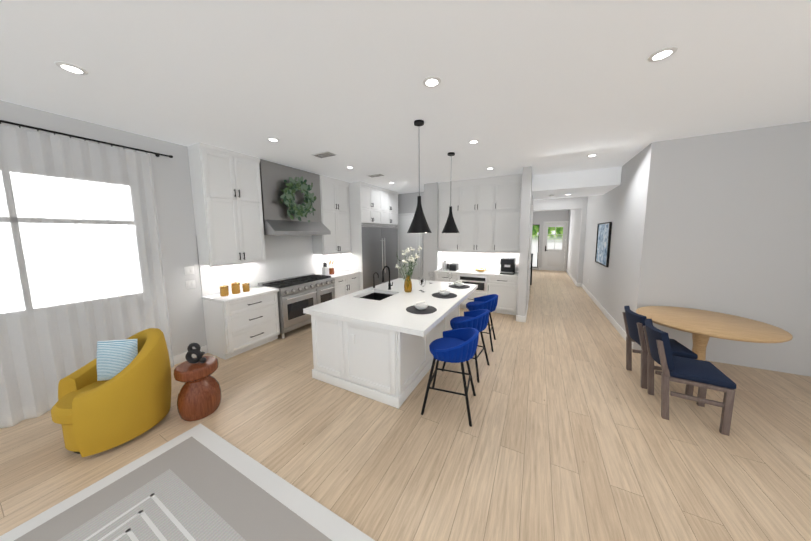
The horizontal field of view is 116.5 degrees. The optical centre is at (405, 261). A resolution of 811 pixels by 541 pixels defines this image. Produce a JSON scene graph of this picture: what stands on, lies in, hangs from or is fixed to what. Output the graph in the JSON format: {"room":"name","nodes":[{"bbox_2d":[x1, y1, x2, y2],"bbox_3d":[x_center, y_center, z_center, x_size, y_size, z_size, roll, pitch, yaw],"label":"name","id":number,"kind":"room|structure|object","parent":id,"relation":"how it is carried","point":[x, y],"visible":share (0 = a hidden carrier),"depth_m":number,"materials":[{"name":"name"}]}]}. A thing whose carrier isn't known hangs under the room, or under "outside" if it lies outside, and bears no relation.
{"room":"kitchen and dining room","nodes":[
{"label":"kitchen and dining room","id":0,"kind":"room"},
{"bbox_2d":[0,100,207,413],"bbox_3d":[-3.224,-0.119,3.888,0.150,3.150,10.950,3,7,28],"label":"wall","id":1,"kind":"structure","parent":0,"point":[172,197],"depth_m":3.26,"materials":[{"name":"white paint"}]},
{"bbox_2d":[0,164,156,325],"bbox_3d":[-3.887,-0.172,2.522,0.135,1.560,1.900,3,7,28],"label":"living room window","id":2,"kind":"structure","parent":1,"relation":"in","point":[70,298],"depth_m":2.80,"materials":[{"name":"white glass"}]},
{"bbox_2d":[0,120,172,157],"bbox_3d":[-3.859,-1.305,2.288,0.102,0.052,2.680,3,7,28],"label":"curtain rod","id":3,"kind":"object","parent":1,"relation":"attached to","point":[70,136],"visible":0.96,"depth_m":2.76,"materials":[{"name":"black metal"}]},
{"bbox_2d":[0,125,173,427],"bbox_3d":[-3.848,0.165,2.374,0.076,2.890,2.350,3,7,28],"label":"sheer curtain","id":4,"kind":"object","parent":3,"relation":"hanging from","point":[64,304],"visible":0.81,"depth_m":2.71,"materials":[{"name":"white fabric"}]},
{"bbox_2d":[184,266,193,274],"bbox_3d":[-3.222,0.133,3.739,0.010,0.120,0.120,3,7,28],"label":"switch plate","id":5,"kind":"object","parent":1,"relation":"attached to","point":[189,270],"depth_m":3.74,"materials":[{"name":"white plastic"}]},
{"bbox_2d":[185,280,195,288],"bbox_3d":[-3.220,0.342,3.762,0.010,0.120,0.120,3,7,28],"label":"switch plate","id":6,"kind":"object","parent":1,"relation":"attached to","point":[189,284],"depth_m":3.76,"materials":[{"name":"white plastic"}]},
{"bbox_2d":[187,142,266,265],"bbox_3d":[-2.819,-0.854,4.052,0.350,1.729,0.860,3,7,28],"label":"upper cabinet","id":7,"kind":"object","parent":1,"relation":"attached to","point":[235,243],"depth_m":3.84,"materials":[{"name":"white paint"}]},
{"bbox_2d":[259,159,330,234],"bbox_3d":[-2.193,-1.173,4.936,0.586,1.289,1.312,3,7,28],"label":"steel range hood","id":8,"kind":"object","parent":1,"relation":"attached to","point":[277,220],"visible":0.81,"depth_m":4.65,"materials":[{"name":"grey metal"}]},
{"bbox_2d":[280,176,316,221],"bbox_3d":[-2.073,-1.208,4.856,0.157,0.881,0.832,3,7,28],"label":"wreath","id":9,"kind":"object","parent":8,"relation":"attached to","point":[299,211],"visible":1,"depth_m":4.81,"materials":[{"name":"green plant"}]},
{"bbox_2d":[311,175,350,253],"bbox_3d":[-1.777,-1.076,6.026,0.350,1.729,0.946,3,7,28],"label":"upper cabinet","id":10,"kind":"object","parent":1,"relation":"attached to","point":[335,194],"depth_m":5.88,"materials":[{"name":"white paint"}]},
{"bbox_2d":[351,182,382,225],"bbox_3d":[-1.175,-1.529,6.780,0.680,0.996,0.982,3,7,28],"label":"upper cabinet","id":11,"kind":"object","parent":1,"relation":"attached to","point":[366,199],"depth_m":6.39,"materials":[{"name":"white paint"}]},
{"bbox_2d":[383,188,398,225],"bbox_3d":[-0.767,-1.616,7.553,0.680,0.996,0.981,3,7,28],"label":"upper cabinet","id":12,"kind":"object","parent":1,"relation":"attached to","point":[390,198],"depth_m":7.42,"materials":[{"name":"white paint"}]},
{"bbox_2d":[0,270,810,540],"bbox_3d":[2.259,1.302,5.216,8.750,0.060,18.100,3,7,28],"label":"floor","id":13,"kind":"structure","parent":0,"point":[571,434],"depth_m":2.20,"materials":[{"name":"brown wood"}]},
{"bbox_2d":[51,328,170,456],"bbox_3d":[-2.758,1.171,2.401,0.819,0.895,0.749,3,7,28],"label":"armchair","id":14,"kind":"object","parent":13,"relation":"on","point":[91,414],"visible":0.85,"depth_m":2.21,"materials":[{"name":"fabric"}]},
{"bbox_2d":[97,339,137,380],"bbox_3d":[-2.788,0.949,2.430,0.340,0.377,0.123,-1,6,-8],"label":"striped throw pillow","id":15,"kind":"object","parent":14,"relation":"on","point":[115,357],"visible":0.73,"depth_m":2.39,"materials":[{"name":"blue fabric"}]},
{"bbox_2d":[0,423,374,540],"bbox_3d":[-1.527,1.884,-0.209,3.385,0.013,4.320,3,7,28],"label":"living room rug","id":16,"kind":"object","parent":13,"relation":"on","point":[200,482],"visible":1,"depth_m":1.71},
{"bbox_2d":[173,356,221,420],"bbox_3d":[-2.168,1.321,2.635,0.360,0.535,0.360,3,7,28],"label":"side table","id":17,"kind":"object","parent":13,"relation":"on","point":[199,396],"visible":0.96,"depth_m":2.52,"materials":[{"name":"brown wood"}]},
{"bbox_2d":[185,343,205,362],"bbox_3d":[-2.169,0.944,2.594,0.186,0.222,0.058,-1,6,-5],"label":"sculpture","id":18,"kind":"object","parent":17,"relation":"on","point":[198,353],"visible":1,"depth_m":2.58,"materials":[{"name":"black plastic"}]},
{"bbox_2d":[201,294,279,359],"bbox_3d":[-2.691,0.985,4.195,0.600,0.880,0.866,3,7,28],"label":"base cabinet","id":19,"kind":"object","parent":13,"relation":"on","point":[232,329],"depth_m":3.90,"materials":[{"name":"white paint"}]},
{"bbox_2d":[203,286,278,301],"bbox_3d":[-2.682,0.529,4.132,0.635,0.040,0.878,3,7,28],"label":"countertop","id":20,"kind":"structure","parent":19,"relation":"on","point":[254,292],"depth_m":3.97,"materials":[{"name":"white stone"}]},
{"bbox_2d":[219,285,228,296],"bbox_3d":[-2.819,0.450,3.903,0.116,0.165,0.116,3,7,28],"label":"canister","id":21,"kind":"object","parent":20,"relation":"on","point":[224,290],"visible":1,"depth_m":3.86,"materials":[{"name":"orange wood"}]},
{"bbox_2d":[231,282,239,293],"bbox_3d":[-2.740,0.423,4.052,0.122,0.185,0.122,3,7,28],"label":"canister","id":22,"kind":"object","parent":20,"relation":"on","point":[235,287],"visible":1,"depth_m":4.01,"materials":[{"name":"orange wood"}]},
{"bbox_2d":[242,283,249,291],"bbox_3d":[-2.666,0.430,4.195,0.106,0.140,0.106,3,7,28],"label":"canister","id":23,"kind":"object","parent":20,"relation":"on","point":[246,287],"visible":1,"depth_m":4.16,"materials":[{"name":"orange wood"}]},
{"bbox_2d":[258,273,334,338],"bbox_3d":[-2.114,0.832,5.114,0.718,0.975,1.302,3,7,28],"label":"range","id":24,"kind":"object","parent":13,"relation":"on","point":[297,295],"visible":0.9,"depth_m":4.77,"materials":[{"name":"silver metal"}]},
{"bbox_2d":[334,274,359,297],"bbox_3d":[-1.654,0.764,6.159,0.600,0.880,0.962,3,7,28],"label":"base cabinet","id":25,"kind":"object","parent":13,"relation":"on","point":[343,286],"depth_m":5.97,"materials":[{"name":"white paint"}]},
{"bbox_2d":[316,270,358,277],"bbox_3d":[-1.642,0.307,6.101,0.635,0.040,0.962,3,7,28],"label":"countertop","id":26,"kind":"structure","parent":25,"relation":"on","point":[337,273],"depth_m":6.08,"materials":[{"name":"white stone"}]},
{"bbox_2d":[322,262,329,274],"bbox_3d":[-1.843,0.165,5.788,0.100,0.310,0.120,3,7,28],"label":"bottle","id":27,"kind":"object","parent":26,"relation":"on","point":[326,270],"depth_m":5.75,"materials":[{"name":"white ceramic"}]},
{"bbox_2d":[329,260,333,273],"bbox_3d":[-1.760,0.129,5.962,0.120,0.343,0.131,0,6,7],"label":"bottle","id":28,"kind":"object","parent":26,"relation":"on","point":[331,269],"depth_m":5.94,"materials":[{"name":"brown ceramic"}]},
{"bbox_2d":[361,223,397,288],"bbox_3d":[-0.922,-0.004,7.317,0.719,2.144,1.852,3,7,28],"label":"refrigerator","id":29,"kind":"object","parent":13,"relation":"on","point":[379,246],"depth_m":7.01,"materials":[{"name":"silver metal"}]},
{"bbox_2d":[310,290,460,408],"bbox_3d":[-0.114,0.988,3.969,1.325,0.875,2.376,3,7,28],"label":"kitchen island","id":30,"kind":"object","parent":13,"relation":"on","point":[373,343],"depth_m":2.91,"materials":[{"name":"white paint"}]},
{"bbox_2d":[303,278,418,321],"bbox_3d":[-0.424,0.512,4.072,0.650,0.055,2.450,3,7,28],"label":"island countertop","id":31,"kind":"structure","parent":30,"relation":"on","point":[337,307],"depth_m":3.41,"materials":[{"name":"white stone"}]},
{"bbox_2d":[382,266,392,289],"bbox_3d":[-0.295,0.271,4.096,0.096,0.414,0.249,3,7,28],"label":"faucet","id":32,"kind":"object","parent":31,"relation":"on","point":[389,285],"visible":1,"depth_m":4.16,"materials":[{"name":"black metal"}]},
{"bbox_2d":[343,282,477,337],"bbox_3d":[0.302,0.546,3.692,0.990,0.055,2.450,3,7,28],"label":"island countertop","id":33,"kind":"structure","parent":30,"relation":"on","point":[391,313],"depth_m":3.04,"materials":[{"name":"white stone"}]},
{"bbox_2d":[395,246,421,292],"bbox_3d":[0.029,0.121,3.981,0.380,0.732,0.395,3,7,28],"label":"vase","id":34,"kind":"object","parent":33,"relation":"on","point":[408,284],"visible":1,"depth_m":3.96,"materials":[{"name":"yellow glass"}]},
{"bbox_2d":[406,301,436,313],"bbox_3d":[0.193,0.532,3.061,0.380,0.108,0.380,3,7,28],"label":"place setting","id":35,"kind":"object","parent":33,"relation":"on","point":[421,307],"visible":1,"depth_m":3.02,"materials":[{"name":"grey"}]},
{"bbox_2d":[421,278,425,291],"bbox_3d":[0.282,0.377,3.996,0.082,0.215,0.082,3,7,28],"label":"wine glass","id":36,"kind":"object","parent":33,"relation":"on","point":[423,281],"visible":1,"depth_m":3.96,"materials":[{"name":"white"}]},
{"bbox_2d":[432,288,456,298],"bbox_3d":[0.582,0.454,3.756,0.380,0.108,0.380,3,7,28],"label":"place setting","id":37,"kind":"object","parent":33,"relation":"on","point":[444,293],"visible":1,"depth_m":3.72,"materials":[{"name":"grey"}]},
{"bbox_2d":[448,281,469,288],"bbox_3d":[0.939,0.383,4.389,0.380,0.108,0.380,3,7,28],"label":"place setting","id":38,"kind":"object","parent":33,"relation":"on","point":[458,285],"visible":1,"depth_m":4.36,"materials":[{"name":"grey"}]},
{"bbox_2d":[435,273,457,282],"bbox_3d":[1.157,0.693,6.578,0.620,0.880,0.600,3,7,28],"label":"base cabinet","id":39,"kind":"object","parent":13,"relation":"on","point":[441,277],"depth_m":6.29,"materials":[{"name":"white paint"}]},
{"bbox_2d":[421,328,478,426],"bbox_3d":[0.480,1.133,2.693,0.580,0.855,0.579,3,7,28],"label":"bar stool","id":40,"kind":"object","parent":13,"relation":"on","point":[459,345],"visible":1,"depth_m":2.58,"materials":[{"name":"blue fabric"}]},
{"bbox_2d":[441,309,489,382],"bbox_3d":[0.840,1.051,3.425,0.568,0.855,0.579,3,7,28],"label":"bar stool","id":41,"kind":"object","parent":13,"relation":"on","point":[477,319],"visible":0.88,"depth_m":3.20,"materials":[{"name":"blue fabric"}]},
{"bbox_2d":[458,273,489,308],"bbox_3d":[1.759,0.721,6.264,0.739,0.880,0.600,3,7,28],"label":"base cabinet","id":42,"kind":"object","parent":13,"relation":"on","point":[483,283],"depth_m":5.97,"materials":[{"name":"white paint"}]},
{"bbox_2d":[466,294,497,351],"bbox_3d":[1.251,0.962,4.221,0.564,0.855,0.579,3,7,28],"label":"bar stool","id":43,"kind":"object","parent":13,"relation":"on","point":[489,302],"visible":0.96,"depth_m":4.00,"materials":[{"name":"blue fabric"}]},
{"bbox_2d":[490,277,517,314],"bbox_3d":[2.332,0.748,5.964,0.674,0.880,0.600,3,7,28],"label":"base cabinet","id":44,"kind":"object","parent":13,"relation":"on","point":[506,288],"depth_m":5.68,"materials":[{"name":"white paint"}]},
{"bbox_2d":[434,269,517,276],"bbox_3d":[1.744,0.266,6.200,1.974,0.040,0.635,3,7,28],"label":"countertop","id":45,"kind":"structure","parent":44,"relation":"on","point":[489,272],"depth_m":6.03,"materials":[{"name":"white stone"}]},
{"bbox_2d":[442,261,448,269],"bbox_3d":[1.041,0.103,6.505,0.168,0.228,0.136,3,7,28],"label":"kettle","id":46,"kind":"object","parent":45,"relation":"on","point":[445,266],"visible":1,"depth_m":6.46,"materials":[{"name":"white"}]},
{"bbox_2d":[449,263,458,270],"bbox_3d":[1.244,0.137,6.435,0.180,0.172,0.260,3,7,28],"label":"toaster","id":47,"kind":"object","parent":45,"relation":"on","point":[453,266],"visible":0.96,"depth_m":6.33,"materials":[{"name":"black plastic"}]},
{"bbox_2d":[475,268,485,271],"bbox_3d":[1.838,0.213,6.130,0.270,0.075,0.270,3,7,28],"label":"decorative bowl","id":48,"kind":"object","parent":45,"relation":"on","point":[480,269],"visible":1,"depth_m":6.07,"materials":[{"name":"gold metal"}]},
{"bbox_2d":[500,257,515,274],"bbox_3d":[2.391,0.094,5.859,0.300,0.360,0.400,3,7,28],"label":"coffee machine","id":49,"kind":"object","parent":45,"relation":"on","point":[508,264],"visible":1,"depth_m":5.75,"materials":[{"name":"black plastic"}]},
{"bbox_2d":[530,253,532,284],"bbox_3d":[4.137,0.349,8.344,0.130,1.130,1.700,3,7,28],"label":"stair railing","id":50,"kind":"object","parent":13,"relation":"on","point":[531,269],"visible":0.35,"depth_m":8.95,"materials":[{"name":"black metal"}]},
{"bbox_2d":[622,306,697,395],"bbox_3d":[3.057,1.060,3.092,0.572,0.893,0.480,2,7,24],"label":"dining chair","id":51,"kind":"object","parent":13,"relation":"on","point":[634,322],"visible":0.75,"depth_m":2.97,"materials":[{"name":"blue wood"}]},
{"bbox_2d":[643,319,736,435],"bbox_3d":[2.817,1.118,2.574,0.572,0.893,0.480,3,7,31],"label":"dining chair","id":52,"kind":"object","parent":13,"relation":"on","point":[702,376],"visible":0.94,"depth_m":2.44,"materials":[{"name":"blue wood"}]},
{"bbox_2d":[636,306,792,360],"bbox_3d":[3.715,1.099,3.174,1.230,0.755,1.230,3,7,28],"label":"round dining table","id":53,"kind":"object","parent":13,"relation":"on","point":[702,326],"visible":0.73,"depth_m":3.01,"materials":[{"name":"brown wood"}]},
{"bbox_2d":[0,0,810,193],"bbox_3d":[2.297,-1.916,4.834,8.900,0.120,18.100,3,7,28],"label":"ceiling","id":54,"kind":"structure","parent":0,"point":[541,87],"depth_m":2.08,"materials":[{"name":"white paint"}]},
{"bbox_2d":[55,61,88,74],"bbox_3d":[-2.586,-1.495,1.947,0.160,0.010,0.160,3,7,28],"label":"recessed light","id":55,"kind":"object","parent":54,"relation":"in","point":[71,68],"visible":1,"depth_m":1.94,"materials":[{"name":"white plastic"}]},
{"bbox_2d":[267,137,279,141],"bbox_3d":[-1.806,-1.661,3.426,0.160,0.010,0.160,3,7,28],"label":"recessed light","id":56,"kind":"object","parent":54,"relation":"in","point":[272,139],"visible":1,"depth_m":3.41,"materials":[{"name":"white plastic"}]},
{"bbox_2d":[311,151,336,157],"bbox_3d":[-1.323,-1.735,4.083,0.380,0.012,0.220,3,7,28],"label":"ceiling vent","id":57,"kind":"object","parent":54,"relation":"in","point":[324,154],"visible":1,"depth_m":4.05,"materials":[{"name":"white metal"}]},
{"bbox_2d":[366,173,385,177],"bbox_3d":[-0.654,-1.898,5.542,0.380,0.012,0.220,3,7,28],"label":"ceiling vent","id":58,"kind":"object","parent":54,"relation":"in","point":[375,175],"visible":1,"depth_m":5.51,"materials":[{"name":"white metal"}]},
{"bbox_2d":[407,119,431,232],"bbox_3d":[0.163,-0.989,2.996,0.304,1.290,0.304,3,7,28],"label":"pendant light","id":59,"kind":"object","parent":54,"relation":"hanging from","point":[419,223],"visible":1,"depth_m":2.97,"materials":[{"name":"black metal"}]},
{"bbox_2d":[423,76,440,87],"bbox_3d":[0.227,-1.543,2.161,0.160,0.010,0.160,3,7,28],"label":"recessed light","id":60,"kind":"object","parent":54,"relation":"in","point":[431,81],"visible":1,"depth_m":2.15,"materials":[{"name":"white plastic"}]},
{"bbox_2d":[442,152,458,232],"bbox_3d":[0.749,-1.119,4.149,0.304,1.290,0.304,3,7,28],"label":"pendant light","id":61,"kind":"object","parent":54,"relation":"hanging from","point":[450,226],"visible":1,"depth_m":4.13,"materials":[{"name":"black metal"}]},
{"bbox_2d":[468,139,478,143],"bbox_3d":[0.971,-1.702,3.569,0.160,0.010,0.160,3,7,28],"label":"recessed light","id":62,"kind":"object","parent":54,"relation":"in","point":[474,141],"visible":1,"depth_m":3.55,"materials":[{"name":"white plastic"}]},
{"bbox_2d":[647,46,677,61],"bbox_3d":[1.894,-1.525,1.851,0.160,0.010,0.160,3,7,28],"label":"recessed light","id":63,"kind":"object","parent":54,"relation":"in","point":[662,54],"visible":1,"depth_m":1.84,"materials":[{"name":"white"}]},
{"bbox_2d":[398,192,423,277],"bbox_3d":[0.193,-0.612,8.165,1.900,3.150,0.150,3,7,28],"label":"wall","id":64,"kind":"structure","parent":0,"point":[407,202],"depth_m":7.97,"materials":[{"name":"white paint"}]},
{"bbox_2d":[398,213,421,279],"bbox_3d":[0.075,-0.286,8.120,0.990,2.515,0.102,3,7,28],"label":"pantry door","id":65,"kind":"structure","parent":64,"relation":"in","point":[409,240],"depth_m":8.07,"materials":[{"name":"white"}]},
{"bbox_2d":[424,182,441,280],"bbox_3d":[0.947,-0.509,7.154,0.380,3.150,1.250,3,7,28],"label":"wall","id":66,"kind":"structure","parent":0,"point":[432,259],"depth_m":6.56,"materials":[{"name":"white paint"}]},
{"bbox_2d":[438,181,461,252],"bbox_3d":[1.198,-1.153,6.491,0.619,1.729,0.350,3,7,28],"label":"upper cabinet","id":67,"kind":"object","parent":66,"relation":"attached to","point":[450,192],"depth_m":6.34,"materials":[{"name":"white paint"}]},
{"bbox_2d":[462,177,497,252],"bbox_3d":[1.783,-1.126,6.185,0.939,1.729,0.350,3,7,28],"label":"upper cabinet","id":68,"kind":"object","parent":0,"relation":"attached to","point":[486,212],"depth_m":5.99,"materials":[{"name":"white paint"}]},
{"bbox_2d":[517,166,532,315],"bbox_3d":[3.039,-0.436,6.301,0.160,3.150,2.720,3,7,28],"label":"wall","id":69,"kind":"structure","parent":0,"point":[526,204],"depth_m":5.11,"materials":[{"name":"white paint"}]},
{"bbox_2d":[0,267,633,427],"bbox_3d":[1.580,1.070,6.542,6.000,0.130,15.750,3,7,28],"label":"baseboard","id":70,"kind":"structure","parent":69,"relation":"attached to","point":[178,358],"depth_m":3.91,"materials":[{"name":"white wood"}]},
{"bbox_2d":[498,173,521,252],"bbox_3d":[2.383,-1.097,5.872,0.654,1.729,0.350,3,7,28],"label":"upper cabinet","id":71,"kind":"object","parent":69,"relation":"attached to","point":[509,186],"depth_m":5.70,"materials":[{"name":"white paint"}]},
{"bbox_2d":[527,205,532,304],"bbox_3d":[3.208,-0.122,6.401,0.072,2.500,1.050,3,7,28],"label":"door frame","id":72,"kind":"structure","parent":69,"relation":"attached to","point":[530,249],"depth_m":6.03,"materials":[{"name":"white"}]},
{"bbox_2d":[532,210,569,269],"bbox_3d":[7.023,-1.136,12.455,1.740,3.150,0.150,3,7,28],"label":"wall","id":73,"kind":"structure","parent":0,"point":[540,218],"depth_m":12.40,"materials":[{"name":"white paint"}]},
{"bbox_2d":[531,225,539,266],"bbox_3d":[6.541,-0.783,12.721,0.366,2.156,0.070,3,7,28],"label":"sidelight window","id":74,"kind":"structure","parent":73,"relation":"in","point":[535,239],"depth_m":12.69,"materials":[{"name":"clear glass"}]},
{"bbox_2d":[541,221,568,270],"bbox_3d":[7.304,-0.751,12.294,1.050,2.415,0.108,3,7,28],"label":"front door","id":75,"kind":"structure","parent":73,"relation":"in","point":[554,244],"depth_m":12.30,"materials":[{"name":"white wood"}]},
{"bbox_2d":[533,197,582,210],"bbox_3d":[4.740,-2.091,9.104,2.759,0.488,0.119,3,7,28],"label":"wall","id":76,"kind":"structure","parent":0,"point":[558,204],"depth_m":8.74,"materials":[{"name":"white paint"}]},
{"bbox_2d":[534,195,594,199],"bbox_3d":[4.824,-2.010,7.694,1.580,0.348,2.300,3,7,28],"label":"ceiling slope","id":77,"kind":"object","parent":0,"point":[564,197],"visible":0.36,"depth_m":7.57,"materials":[{"name":"white paint"}]},
{"bbox_2d":[566,196,587,282],"bbox_3d":[7.015,-0.900,10.269,0.290,3.150,4.050,3,7,28],"label":"wall","id":78,"kind":"structure","parent":0,"point":[576,241],"depth_m":9.13,"materials":[{"name":"white paint"}]},
{"bbox_2d":[532,166,621,198],"bbox_3d":[3.941,-1.821,6.022,1.580,0.348,1.500,3,7,28],"label":"ceiling soffit","id":79,"kind":"structure","parent":0,"point":[602,181],"depth_m":5.44,"materials":[{"name":"white paint"}]},
{"bbox_2d":[582,140,665,349],"bbox_3d":[4.905,-0.434,6.123,0.150,3.150,5.300,3,7,28],"label":"wall","id":80,"kind":"structure","parent":0,"point":[628,207],"depth_m":4.42,"materials":[{"name":"white paint"}]},
{"bbox_2d":[595,222,611,266],"bbox_3d":[4.760,-0.431,6.058,0.043,1.000,1.250,3,7,28],"label":"framed art","id":81,"kind":"object","parent":80,"relation":"attached to","point":[603,242],"visible":1,"depth_m":5.96,"materials":[{"name":"blue paper"}]},
{"bbox_2d":[650,121,810,376],"bbox_3d":[4.860,-0.124,3.256,2.450,3.150,0.150,3,7,28],"label":"wall","id":82,"kind":"structure","parent":0,"point":[734,230],"depth_m":3.35,"materials":[{"name":"white paint"}]}
]}

